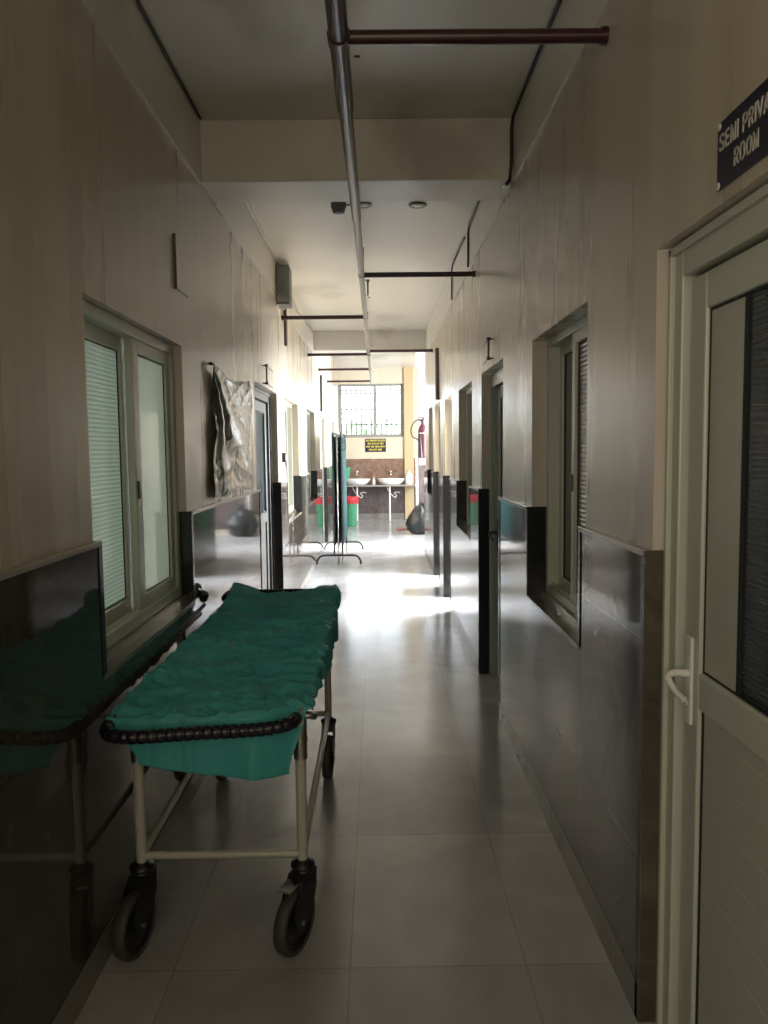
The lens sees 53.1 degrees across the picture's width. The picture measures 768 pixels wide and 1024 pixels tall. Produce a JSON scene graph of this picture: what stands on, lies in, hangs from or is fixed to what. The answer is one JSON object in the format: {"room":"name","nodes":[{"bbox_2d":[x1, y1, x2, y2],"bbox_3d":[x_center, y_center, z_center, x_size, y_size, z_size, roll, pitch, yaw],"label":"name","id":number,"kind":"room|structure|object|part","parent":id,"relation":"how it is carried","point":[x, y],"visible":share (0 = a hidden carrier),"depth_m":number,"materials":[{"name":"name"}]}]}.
{"room":"hospital interior","nodes":[
{"label":"hospital interior","id":0,"kind":"room"},
{"bbox_2d":[0,0,337,1023],"bbox_3d":[-1.054,-0.760,7.203,0.288,3.500,20.500,-1,5,0],"label":"wall","id":1,"kind":"structure","parent":0,"point":[95,193],"depth_m":2.24,"materials":[{"name":"beige paint"}]},
{"bbox_2d":[83,299,185,662],"bbox_3d":[-0.962,-0.112,2.912,0.110,1.175,1.160,-1,5,0],"label":"window","id":2,"kind":"structure","parent":1,"relation":"in","point":[130,382],"depth_m":2.92,"materials":[{"name":"grey"}]},
{"bbox_3d":[-0.993,-0.117,2.668,0.005,0.941,0.472,-1,5,0],"label":"pane","id":3,"kind":"part","parent":2,"relation":"part of","materials":[{"name":"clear glass"}]},
{"bbox_3d":[-0.990,-0.117,2.668,0.030,1.081,0.612,-1,5,0],"label":"sash","id":4,"kind":"part","parent":2,"relation":"part of","materials":[{"name":"grey"}]},
{"bbox_3d":[-0.956,0.449,2.956,0.110,0.049,1.160,-1,5,0],"label":"sub sill","id":5,"kind":"part","parent":2,"relation":"part of","materials":[{"name":"stone"}]},
{"bbox_3d":[-0.957,-0.159,3.185,0.030,1.081,0.544,-1,5,0],"label":"sash","id":6,"kind":"part","parent":2,"relation":"part of","materials":[{"name":"grey"}]},
{"bbox_3d":[-0.959,-0.159,3.185,0.005,0.941,0.404,-1,5,0],"label":"pane","id":7,"kind":"part","parent":2,"relation":"part of","materials":[{"name":"clear glass"}]},
{"bbox_2d":[173,233,188,296],"bbox_3d":[-0.906,-1.096,3.437,0.011,0.234,0.218,-1,5,0],"label":"cover plate","id":8,"kind":"object","parent":1,"relation":"attached to","point":[180,255],"visible":1,"depth_m":3.41,"materials":[{"name":"beige paint"}]},
{"bbox_2d":[52,529,332,1023],"bbox_3d":[-0.906,0.933,7.339,0.024,0.100,20.500,-1,5,0],"label":"baseboard","id":9,"kind":"structure","parent":1,"relation":"attached to","point":[77,997],"depth_m":2.34,"materials":[{"name":"grey tile"}]},
{"bbox_2d":[77,0,313,352],"bbox_3d":[-0.919,-1.786,3.737,0.017,0.310,13.750,-1,5,0],"label":"beam","id":10,"kind":"structure","parent":1,"relation":"attached to","point":[121,24],"depth_m":3.19,"materials":[{"name":"paint"}]},
{"bbox_2d":[136,0,201,119],"bbox_3d":[-0.876,-1.677,0.576,0.016,0.022,6.430,-1,5,0],"label":"cable","id":11,"kind":"object","parent":10,"relation":"attached to","point":[137,1],"visible":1,"depth_m":3.17,"materials":[{"name":"black plastic"}]},
{"bbox_2d":[275,265,291,308],"bbox_3d":[-0.880,-1.979,6.762,0.116,0.335,0.230,-1,5,0],"label":"speaker","id":12,"kind":"object","parent":10,"relation":"attached to","point":[283,272],"visible":1,"depth_m":6.65,"materials":[{"name":"grey paint"}]},
{"bbox_2d":[292,297,313,331],"bbox_3d":[-0.943,-2.256,8.650,0.029,0.107,3.580,-1,5,0],"label":"cable","id":13,"kind":"object","parent":10,"relation":"attached to","point":[292,297],"visible":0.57,"depth_m":8.44,"materials":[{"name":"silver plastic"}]},
{"bbox_2d":[207,362,252,498],"bbox_3d":[-0.889,-0.468,4.564,0.048,0.722,1.210,-1,5,0],"label":"sheet","id":14,"kind":"object","parent":1,"relation":"attached to","point":[232,403],"visible":1,"depth_m":4.44,"materials":[{"name":"grey plastic"}]},
{"bbox_2d":[254,387,274,588],"bbox_3d":[-0.994,0.048,6.179,0.121,2.050,1.206,-1,5,0],"label":"door","id":15,"kind":"structure","parent":1,"relation":"in","point":[262,399],"depth_m":6.60,"materials":[{"name":"grey metal"}]},
{"bbox_3d":[-1.029,-0.389,6.144,0.006,0.837,0.900,-1,5,0],"label":"pane","id":16,"kind":"part","parent":15,"relation":"part of","materials":[{"name":"teal glass"}]},
{"bbox_3d":[-1.017,0.545,6.219,0.008,0.858,0.900,-1,5,0],"label":"panel","id":17,"kind":"part","parent":15,"relation":"part of","materials":[{"name":"grey metal"}]},
{"bbox_2d":[262,364,273,388],"bbox_3d":[-0.912,-1.075,6.120,0.042,0.155,0.452,-1,5,0],"label":"wall bracket","id":18,"kind":"object","parent":1,"relation":"attached to","point":[265,365],"visible":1,"depth_m":5.90,"materials":[{"name":"metal"}]},
{"bbox_2d":[282,453,286,462],"bbox_3d":[-0.916,-0.502,7.090,0.036,0.090,0.090,-1,5,0],"label":"light switch","id":19,"kind":"object","parent":1,"relation":"attached to","point":[284,456],"visible":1,"depth_m":7.05,"materials":[{"name":"black plastic"}]},
{"bbox_2d":[284,309,286,345],"bbox_3d":[-0.939,-1.804,7.322,0.030,0.440,0.028,-1,5,0],"label":"conduit","id":20,"kind":"object","parent":1,"relation":"attached to","point":[285,311],"visible":0.6,"depth_m":7.32,"materials":[{"name":"brown"}]},
{"bbox_2d":[284,401,295,516],"bbox_3d":[-1.041,-0.533,7.904,0.110,1.205,1.300,-1,5,0],"label":"window","id":21,"kind":"structure","parent":1,"relation":"in","point":[287,407],"depth_m":8.48,"materials":[{"name":"grey glass"}]},
{"bbox_3d":[-1.076,-0.580,8.194,0.005,1.011,0.548,-1,5,0],"label":"pane","id":22,"kind":"part","parent":21,"relation":"part of","materials":[{"name":"grey glass"}]},
{"bbox_3d":[-1.074,-0.581,8.194,0.030,1.111,0.648,-1,5,0],"label":"sash","id":23,"kind":"part","parent":21,"relation":"part of","materials":[{"name":"grey metal"}]},
{"bbox_3d":[-1.034,0.043,7.949,0.110,0.049,1.300,-1,5,0],"label":"sub sill","id":24,"kind":"part","parent":21,"relation":"part of","materials":[{"name":"stone"}]},
{"bbox_2d":[306,411,312,498],"bbox_3d":[-1.062,-0.734,10.190,0.110,1.205,1.250,-1,5,0],"label":"window","id":25,"kind":"structure","parent":1,"relation":"in","point":[307,413],"depth_m":10.75,"materials":[{"name":"grey"}]},
{"bbox_3d":[-1.072,-0.759,10.188,0.090,1.155,1.226,-1,5,0],"label":"frame","id":26,"kind":"part","parent":25,"relation":"part of","materials":[{"name":"grey"}]},
{"bbox_2d":[320,375,322,411],"bbox_3d":[-0.975,-1.839,11.934,0.044,0.560,0.044,-1,5,0],"label":"conduit","id":27,"kind":"object","parent":1,"relation":"attached to","point":[321,388],"visible":0.94,"depth_m":11.92,"materials":[{"name":"metal"}]},
{"bbox_2d":[320,418,324,542],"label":"door","id":28,"kind":"structure","parent":1,"relation":"in","point":[321,422],"depth_m":12.91,"materials":[{"name":"grey metal"}]},
{"bbox_2d":[330,421,331,465],"bbox_3d":[-1.071,-1.166,14.996,0.110,1.205,1.300,-1,5,0],"label":"window","id":29,"kind":"structure","parent":1,"relation":"in","point":[330,421],"depth_m":15.58,"materials":[{"name":"white glass"}]},
{"bbox_2d":[139,0,557,367],"bbox_3d":[1.116,-0.851,7.266,4.630,3.620,20.600,-1,5,0],"label":"ceiling","id":30,"kind":"structure","parent":0,"point":[234,59],"depth_m":3.52,"materials":[{"name":"paint"}]},
{"bbox_2d":[245,203,277,263],"bbox_3d":[-0.909,-2.055,5.407,0.018,0.020,2.480,-1,5,0],"label":"cable","id":31,"kind":"object","parent":30,"relation":"attached to","point":[246,204],"visible":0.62,"depth_m":5.69,"materials":[{"name":"silver metal"}]},
{"bbox_2d":[331,202,349,214],"bbox_3d":[-0.275,-2.021,5.115,0.153,0.075,0.096,-3,5,-23],"label":"ceiling detector","id":32,"kind":"object","parent":30,"relation":"attached to","point":[338,208],"visible":0.75,"depth_m":5.07,"materials":[{"name":"grey paint"}]},
{"bbox_2d":[200,118,513,202],"bbox_3d":[-0.135,-1.821,4.003,1.580,0.300,0.330,-1,5,0],"label":"beam","id":33,"kind":"structure","parent":30,"relation":"attached to","point":[426,159],"depth_m":3.84,"materials":[{"name":"paint"}]},
{"bbox_2d":[360,202,371,207],"bbox_3d":[-0.142,-2.057,5.152,0.124,0.012,0.124,-1,5,0],"label":"recessed light","id":34,"kind":"object","parent":30,"relation":"in","point":[362,204],"visible":0.68,"depth_m":5.14,"materials":[{"name":"grey metal"}]},
{"bbox_2d":[313,330,425,352],"bbox_3d":[-0.199,-2.488,10.771,1.580,0.480,0.370,-1,5,0],"label":"beam","id":35,"kind":"structure","parent":30,"relation":"attached to","point":[323,341],"depth_m":10.60,"materials":[{"name":"paint"}]},
{"bbox_2d":[409,202,426,208],"bbox_3d":[0.227,-2.063,5.175,0.124,0.012,0.124,-1,5,0],"label":"recessed light","id":36,"kind":"object","parent":30,"relation":"in","point":[416,205],"visible":1,"depth_m":5.16,"materials":[{"name":"grey metal"}]},
{"bbox_2d":[412,204,422,206],"bbox_3d":[0.227,-2.063,5.175,0.076,0.010,0.076,-1,5,0],"label":"diffuser","id":37,"kind":"object","parent":36,"relation":"attached to","point":[413,205],"depth_m":5.16,"materials":[{"name":"grey"}]},
{"bbox_2d":[415,353,424,369],"bbox_3d":[1.917,-2.875,14.436,2.660,0.340,0.300,-1,5,0],"label":"beam","id":38,"kind":"structure","parent":30,"relation":"attached to","point":[419,357],"depth_m":14.28,"materials":[{"name":"paint"}]},
{"bbox_2d":[281,0,608,382],"bbox_3d":[-0.149,-1.974,5.460,1.578,0.665,17.000,-1,5,0],"label":"pipe","id":39,"kind":"object","parent":30,"relation":"hanging from","point":[340,38],"visible":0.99,"depth_m":2.32,"materials":[{"name":"grey metal"}]},
{"bbox_2d":[75,519,655,1023],"bbox_3d":[1.103,1.003,7.413,4.900,0.100,20.800,-1,5,0],"label":"floor","id":40,"kind":"structure","parent":0,"point":[445,893],"depth_m":2.81,"materials":[{"name":"grey tile"}]},
{"bbox_2d":[99,588,335,961],"bbox_3d":[-0.521,0.893,3.166,0.642,0.832,1.909,-1,5,0],"label":"trolley","id":41,"kind":"object","parent":40,"relation":"on","point":[134,921],"visible":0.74,"depth_m":2.38,"materials":[{"name":"white metal"}]},
{"bbox_2d":[130,749,137,762],"bbox_3d":[-0.766,0.697,2.386,0.048,0.150,0.048,-1,5,0],"label":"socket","id":42,"kind":"object","parent":41,"relation":"attached to","point":[133,757],"depth_m":2.37,"materials":[{"name":"black metal"}]},
{"bbox_3d":[-0.763,0.884,2.401,0.033,0.465,0.033,-1,5,0],"label":"leg","id":43,"kind":"part","parent":41,"relation":"part of","materials":[{"name":"beige paint"}]},
{"bbox_3d":[-0.767,1.028,3.059,0.024,0.024,1.290,-1,5,0],"label":"rail","id":44,"kind":"part","parent":41,"relation":"part of","materials":[{"name":"white metal"}]},
{"bbox_3d":[-0.827,0.558,3.147,0.020,0.052,1.641,-1,5,0],"label":"rail","id":45,"kind":"part","parent":41,"relation":"part of","materials":[{"name":"grey paint"}]},
{"bbox_2d":[105,582,340,780],"bbox_3d":[-0.523,0.579,3.172,0.630,0.298,1.823,-1,5,0],"label":"sheet","id":46,"kind":"object","parent":41,"relation":"on","point":[261,657],"visible":0.97,"depth_m":2.62,"materials":[{"name":"teal fabric"}]},
{"bbox_2d":[294,727,307,760],"bbox_3d":[-0.261,0.691,2.390,0.048,0.150,0.048,-1,5,0],"label":"stretcher leg","id":47,"kind":"object","parent":41,"relation":"attached to","point":[300,752],"depth_m":2.37,"materials":[{"name":"black metal"}]},
{"bbox_3d":[-0.259,0.878,2.405,0.033,0.465,0.033,-1,5,0],"label":"leg","id":48,"kind":"part","parent":41,"relation":"part of","materials":[{"name":"beige paint"}]},
{"bbox_3d":[-0.262,1.022,3.063,0.024,0.024,1.290,-1,5,0],"label":"rail","id":49,"kind":"part","parent":41,"relation":"part of","materials":[{"name":"white metal"}]},
{"bbox_3d":[-0.270,0.776,3.691,0.033,0.465,0.033,-1,5,0],"label":"leg","id":50,"kind":"part","parent":41,"relation":"part of","materials":[{"name":"beige paint"}]},
{"bbox_2d":[316,432,363,564],"bbox_3d":[-0.633,-0.238,11.221,0.625,1.812,1.568,-1,5,0],"label":"screen","id":51,"kind":"object","parent":40,"relation":"on","point":[339,478],"visible":0.99,"depth_m":10.56,"materials":[{"name":"green fabric"}]},
{"bbox_3d":[-0.690,-0.345,11.201,0.031,1.490,1.441,-1,5,0],"label":"cloth panel","id":52,"kind":"part","parent":51,"relation":"part of","materials":[{"name":"teal fabric"}]},
{"bbox_3d":[-0.695,-0.296,11.206,0.024,1.692,1.524,-1,5,0],"label":"panel frame","id":53,"kind":"part","parent":51,"relation":"part of","materials":[{"name":"grey paint"}]},
{"bbox_3d":[-0.640,-0.296,11.201,0.024,1.692,1.474,-1,5,0],"label":"panel frame","id":54,"kind":"part","parent":51,"relation":"part of","materials":[{"name":"silver metal"}]},
{"bbox_3d":[-0.635,-0.345,11.197,0.031,1.490,1.390,-1,5,0],"label":"cloth panel","id":55,"kind":"part","parent":51,"relation":"part of","materials":[{"name":"teal fabric"}]},
{"bbox_3d":[-0.585,-0.297,11.197,0.024,1.692,1.424,-1,5,0],"label":"panel frame","id":56,"kind":"part","parent":51,"relation":"part of","materials":[{"name":"grey paint"}]},
{"bbox_3d":[-0.583,-0.345,11.192,0.031,1.490,1.341,-1,5,0],"label":"cloth panel","id":57,"kind":"part","parent":51,"relation":"part of","materials":[{"name":"teal"}]},
{"bbox_2d":[347,496,358,525],"bbox_3d":[-0.700,-0.016,15.992,0.359,0.616,0.353,-1,5,0],"label":"bin","id":58,"kind":"object","parent":40,"relation":"on","point":[352,501],"visible":0.7,"depth_m":15.88,"materials":[{"name":"green plastic"}]},
{"bbox_2d":[347,484,415,520],"bbox_3d":[-0.097,-0.216,17.265,1.788,0.800,0.496,-1,5,0],"label":"countertop","id":59,"kind":"structure","parent":40,"relation":"on","point":[365,485],"depth_m":17.09,"materials":[{"name":"beige stone"}]},
{"bbox_2d":[346,467,350,484],"bbox_3d":[-0.866,-0.811,17.353,0.230,0.390,0.214,-1,5,0],"label":"bucket","id":60,"kind":"object","parent":59,"relation":"on","point":[347,468],"visible":0.23,"depth_m":17.28,"materials":[{"name":"green plastic"}]},
{"bbox_3d":[-0.596,-0.183,17.134,0.042,0.765,0.042,-1,5,0],"label":"support post","id":61,"kind":"part","parent":59,"relation":"part of","materials":[{"name":"white metal"}]},
{"bbox_2d":[347,478,369,484],"bbox_3d":[-0.607,-0.670,17.126,0.600,0.138,0.360,-1,5,0],"label":"basin","id":62,"kind":"object","parent":59,"relation":"in","point":[362,481],"visible":0.87,"depth_m":16.99,"materials":[{"name":"white ceramic"}]},
{"bbox_3d":[0.129,-0.192,17.140,0.042,0.765,0.042,-1,5,0],"label":"support post","id":63,"kind":"part","parent":59,"relation":"part of","materials":[{"name":"white metal"}]},
{"bbox_2d":[378,478,403,484],"bbox_3d":[0.158,-0.679,17.132,0.600,0.138,0.360,-1,5,0],"label":"basin","id":64,"kind":"object","parent":59,"relation":"in","point":[385,481],"visible":1,"depth_m":17.02,"materials":[{"name":"white ceramic"}]},
{"bbox_2d":[405,470,412,483],"bbox_3d":[0.556,-0.777,17.198,0.168,0.313,0.133,-1,5,0],"label":"bottle","id":65,"kind":"object","parent":59,"relation":"on","point":[408,476],"visible":0.98,"depth_m":17.15,"materials":[{"name":"white plastic"}]},
{"bbox_2d":[396,527,406,529],"bbox_3d":[0.370,0.333,15.253,0.260,0.012,0.450,-1,5,0],"label":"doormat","id":66,"kind":"object","parent":40,"relation":"on","point":[397,528],"visible":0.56,"depth_m":15.25,"materials":[{"name":"red fabric"}]},
{"bbox_2d":[405,503,424,533],"bbox_3d":[0.701,0.114,14.313,0.623,0.585,0.433,-1,5,0],"label":"bag","id":67,"kind":"object","parent":40,"relation":"on","point":[415,523],"visible":0.59,"depth_m":14.17,"materials":[{"name":"black plastic"}]},
{"bbox_2d":[337,367,417,513],"bbox_3d":[1.023,-1.565,17.524,4.630,3.420,0.195,-1,5,0],"label":"wall","id":68,"kind":"structure","parent":0,"point":[368,465],"depth_m":17.45,"materials":[{"name":"yellow paint"}]},
{"bbox_2d":[338,384,403,437],"bbox_3d":[-0.293,-2.295,17.438,1.475,1.200,0.193,-1,5,0],"label":"window","id":69,"kind":"structure","parent":68,"relation":"in","point":[340,386],"depth_m":17.48,"materials":[{"name":"grey metal"}]},
{"bbox_2d":[365,439,385,451],"bbox_3d":[-0.192,-1.510,17.427,0.472,0.295,0.014,-1,5,0],"label":"sign","id":70,"kind":"object","parent":68,"relation":"attached to","point":[371,445],"visible":1,"depth_m":17.42,"materials":[{"name":"black plastic"}]},
{"bbox_2d":[346,458,414,483],"bbox_3d":[1.122,-0.938,17.484,4.250,0.575,0.015,-1,5,0],"label":"backsplash","id":71,"kind":"structure","parent":68,"relation":"on","point":[365,468],"depth_m":17.46,"materials":[{"name":"brown tile"}]},
{"bbox_2d":[358,513,404,518],"bbox_3d":[1.134,0.081,17.561,4.250,0.130,0.022,-1,5,0],"label":"baseboard","id":72,"kind":"structure","parent":68,"relation":"attached to","point":[374,515],"depth_m":17.54,"materials":[{"name":"grey tile"}]},
{"bbox_2d":[404,367,413,518],"bbox_3d":[0.565,-1.550,17.408,0.210,3.420,0.060,-1,5,0],"label":"column","id":73,"kind":"structure","parent":68,"relation":"attached to","point":[408,371],"depth_m":17.36,"materials":[{"name":"paint"}]},
{"bbox_2d":[417,369,425,503],"bbox_3d":[0.961,-1.169,14.698,0.630,3.080,0.330,-1,5,0],"label":"wall pillar","id":74,"kind":"structure","parent":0,"point":[420,372],"depth_m":14.52,"materials":[{"name":"beige paint"}]},
{"bbox_2d":[415,456,417,505],"bbox_3d":[0.623,-0.333,14.586,0.060,1.440,0.060,-1,5,0],"label":"drain pipe","id":75,"kind":"object","parent":74,"relation":"attached to","point":[416,457],"visible":0.8,"depth_m":14.54,"materials":[{"name":"white plastic"}]},
{"bbox_2d":[410,417,424,457],"bbox_3d":[0.679,-1.392,14.393,0.303,0.760,0.222,-4,6,-36],"label":"fire extinguisher","id":76,"kind":"object","parent":74,"relation":"attached to","point":[421,431],"visible":0.91,"depth_m":14.36,"materials":[{"name":"red metal"}]},
{"bbox_2d":[424,0,767,1021],"bbox_3d":[0.786,-0.538,4.128,0.288,3.500,14.300,-1,5,0],"label":"wall","id":77,"kind":"structure","parent":0,"point":[621,170],"depth_m":2.42,"materials":[{"name":"beige paint"}]},
{"bbox_2d":[432,409,432,470],"bbox_3d":[0.698,-0.797,10.150,0.110,1.155,0.750,-1,5,0],"label":"window","id":78,"kind":"structure","parent":77,"relation":"in","point":[432,409],"depth_m":10.47,"materials":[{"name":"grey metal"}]},
{"bbox_2d":[435,348,438,399],"bbox_3d":[0.602,-1.560,8.690,0.047,0.580,0.047,-1,5,0],"label":"conduit","id":79,"kind":"object","parent":77,"relation":"attached to","point":[436,349],"visible":0.91,"depth_m":8.67,"materials":[{"name":"brown"}]},
{"bbox_2d":[439,406,440,473],"bbox_3d":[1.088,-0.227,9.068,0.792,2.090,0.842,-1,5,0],"label":"door","id":80,"kind":"structure","parent":77,"relation":"in","point":[439,406],"depth_m":9.42,"materials":[{"name":"grey metal"}]},
{"bbox_2d":[465,387,471,528],"bbox_3d":[0.754,-0.419,6.208,0.110,1.185,0.930,-1,5,0],"label":"window","id":81,"kind":"structure","parent":77,"relation":"in","point":[469,391],"depth_m":6.61,"materials":[{"name":"grey"}]},
{"bbox_2d":[483,337,492,364],"bbox_3d":[0.638,-0.997,4.787,0.042,0.135,0.312,-1,5,0],"label":"wall bracket","id":82,"kind":"object","parent":77,"relation":"attached to","point":[488,339],"visible":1,"depth_m":4.64,"materials":[{"name":"black metal"}]},
{"bbox_2d":[488,368,502,675],"bbox_3d":[0.757,0.135,4.818,0.121,2.050,0.866,-1,5,0],"label":"door","id":83,"kind":"structure","parent":77,"relation":"in","point":[497,377],"depth_m":5.18,"materials":[{"name":"grey paint"}]},
{"bbox_3d":[0.727,0.158,5.105,0.064,0.058,0.091,-1,5,0],"label":"lever","id":84,"kind":"part","parent":83,"relation":"part of","materials":[{"name":"grey paint"}]},
{"bbox_3d":[0.758,0.154,5.140,0.015,0.220,0.036,-1,5,0],"label":"handle","id":85,"kind":"part","parent":83,"relation":"part of","materials":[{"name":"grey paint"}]},
{"bbox_3d":[0.730,-0.842,4.740,0.008,0.080,0.850,-1,5,0],"label":"head rail","id":86,"kind":"part","parent":83,"relation":"part of","materials":[{"name":"grey paint"}]},
{"bbox_3d":[0.781,-0.302,4.783,0.006,0.837,0.560,-1,5,0],"label":"pane","id":87,"kind":"part","parent":83,"relation":"part of","materials":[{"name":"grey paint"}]},
{"bbox_2d":[426,0,607,352],"bbox_3d":[0.654,-1.805,3.750,0.017,0.310,13.750,-1,5,0],"label":"beam","id":88,"kind":"structure","parent":77,"relation":"attached to","point":[555,63],"depth_m":3.36,"materials":[{"name":"paint"}]},
{"bbox_2d":[451,236,464,299],"bbox_3d":[0.614,-2.021,6.424,0.016,0.298,1.017,-1,5,0],"label":"cable","id":89,"kind":"object","parent":88,"relation":"attached to","point":[464,236],"visible":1,"depth_m":6.87,"materials":[{"name":"black plastic"}]},
{"bbox_2d":[467,201,479,266],"bbox_3d":[0.628,-1.904,4.944,0.019,0.299,1.508,-1,5,0],"label":"cable","id":90,"kind":"object","parent":88,"relation":"attached to","point":[477,203],"visible":0.44,"depth_m":5.65,"materials":[{"name":"black plastic"}]},
{"bbox_2d":[501,0,561,194],"bbox_3d":[0.656,-1.551,0.696,0.041,0.330,6.620,-1,5,0],"label":"cable","id":91,"kind":"object","parent":88,"relation":"attached to","point":[506,187],"visible":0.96,"depth_m":3.66,"materials":[{"name":"black plastic"}]},
{"bbox_2d":[425,550,636,1017],"bbox_3d":[0.678,1.158,4.261,0.024,0.100,14.300,-1,5,0],"label":"baseboard","id":92,"kind":"structure","parent":77,"relation":"attached to","point":[616,957],"depth_m":2.79,"materials":[{"name":"grey tile"}]},
{"bbox_2d":[542,314,587,625],"bbox_3d":[0.783,-0.146,3.075,0.110,1.195,0.920,-1,5,0],"label":"window","id":93,"kind":"structure","parent":77,"relation":"in","point":[566,350],"depth_m":3.38,"materials":[{"name":"grey"}]},
{"bbox_3d":[0.790,0.425,3.121,0.110,0.049,0.920,-1,5,0],"label":"sub sill","id":94,"kind":"part","parent":93,"relation":"part of","materials":[{"name":"metal"}]},
{"bbox_3d":[0.811,-0.188,3.281,0.030,1.101,0.440,-1,5,0],"label":"sash","id":95,"kind":"part","parent":93,"relation":"part of","materials":[{"name":"grey metal"}]},
{"bbox_3d":[0.814,-0.188,3.281,0.005,1.001,0.340,-1,5,0],"label":"pane","id":96,"kind":"part","parent":93,"relation":"part of","materials":[{"name":"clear glass"}]},
{"bbox_3d":[0.777,-0.155,2.884,0.030,1.101,0.476,-1,5,0],"label":"sash","id":97,"kind":"part","parent":93,"relation":"part of","materials":[{"name":"grey metal"}]},
{"bbox_3d":[0.779,-0.155,2.884,0.005,1.001,0.376,-1,5,0],"label":"pane","id":98,"kind":"part","parent":93,"relation":"part of","materials":[{"name":"grey glass"}]},
{"bbox_2d":[656,183,767,1023],"bbox_3d":[0.747,0.401,1.538,0.121,2.040,0.926,-1,5,0],"label":"door","id":99,"kind":"structure","parent":77,"relation":"in","point":[712,966],"depth_m":1.77,"materials":[{"name":"grey metal"}]},
{"bbox_3d":[0.716,0.417,1.853,0.064,0.058,0.091,-1,5,0],"label":"lever","id":100,"kind":"part","parent":99,"relation":"part of","materials":[{"name":"white metal"}]},
{"bbox_3d":[0.747,0.413,1.888,0.015,0.220,0.036,-1,5,0],"label":"handle","id":101,"kind":"part","parent":99,"relation":"part of","materials":[{"name":"white metal"}]},
{"bbox_3d":[0.767,-0.036,1.728,0.008,0.860,0.170,-1,5,0],"label":"panel","id":102,"kind":"part","parent":99,"relation":"part of","materials":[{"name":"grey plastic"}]},
{"bbox_3d":[0.782,0.910,1.579,0.008,0.823,0.616,-1,5,0],"label":"panel","id":103,"kind":"part","parent":99,"relation":"part of","materials":[{"name":"grey plastic"}]},
{"bbox_3d":[0.772,-0.012,1.421,0.006,0.860,0.446,-1,5,0],"label":"pane","id":104,"kind":"part","parent":99,"relation":"part of","materials":[{"name":"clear glass"}]},
{"bbox_2d":[716,78,767,191],"bbox_3d":[0.685,-0.711,1.415,0.009,0.133,0.321,-1,5,0],"label":"room sign","id":105,"kind":"object","parent":77,"relation":"attached to","point":[743,134],"visible":1,"depth_m":1.46,"materials":[{"name":"black plastic"}]},
{"label":"outside","id":106,"kind":"structure","parent":0,"visible":0},
{"bbox_3d":[-0.219,3.145,31.798,28.000,0.200,27.100,-1,5,0],"label":"ground","id":107,"kind":"structure","parent":106,"visible":0},
{"bbox_2d":[342,412,400,434],"bbox_3d":[-0.829,-0.066,27.073,6.254,6.972,4.805,-1,5,0],"label":"tree","id":108,"kind":"object","parent":107,"relation":"on","point":[343,413],"visible":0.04,"depth_m":26.50,"materials":[{"name":"green plant"}]}
]}

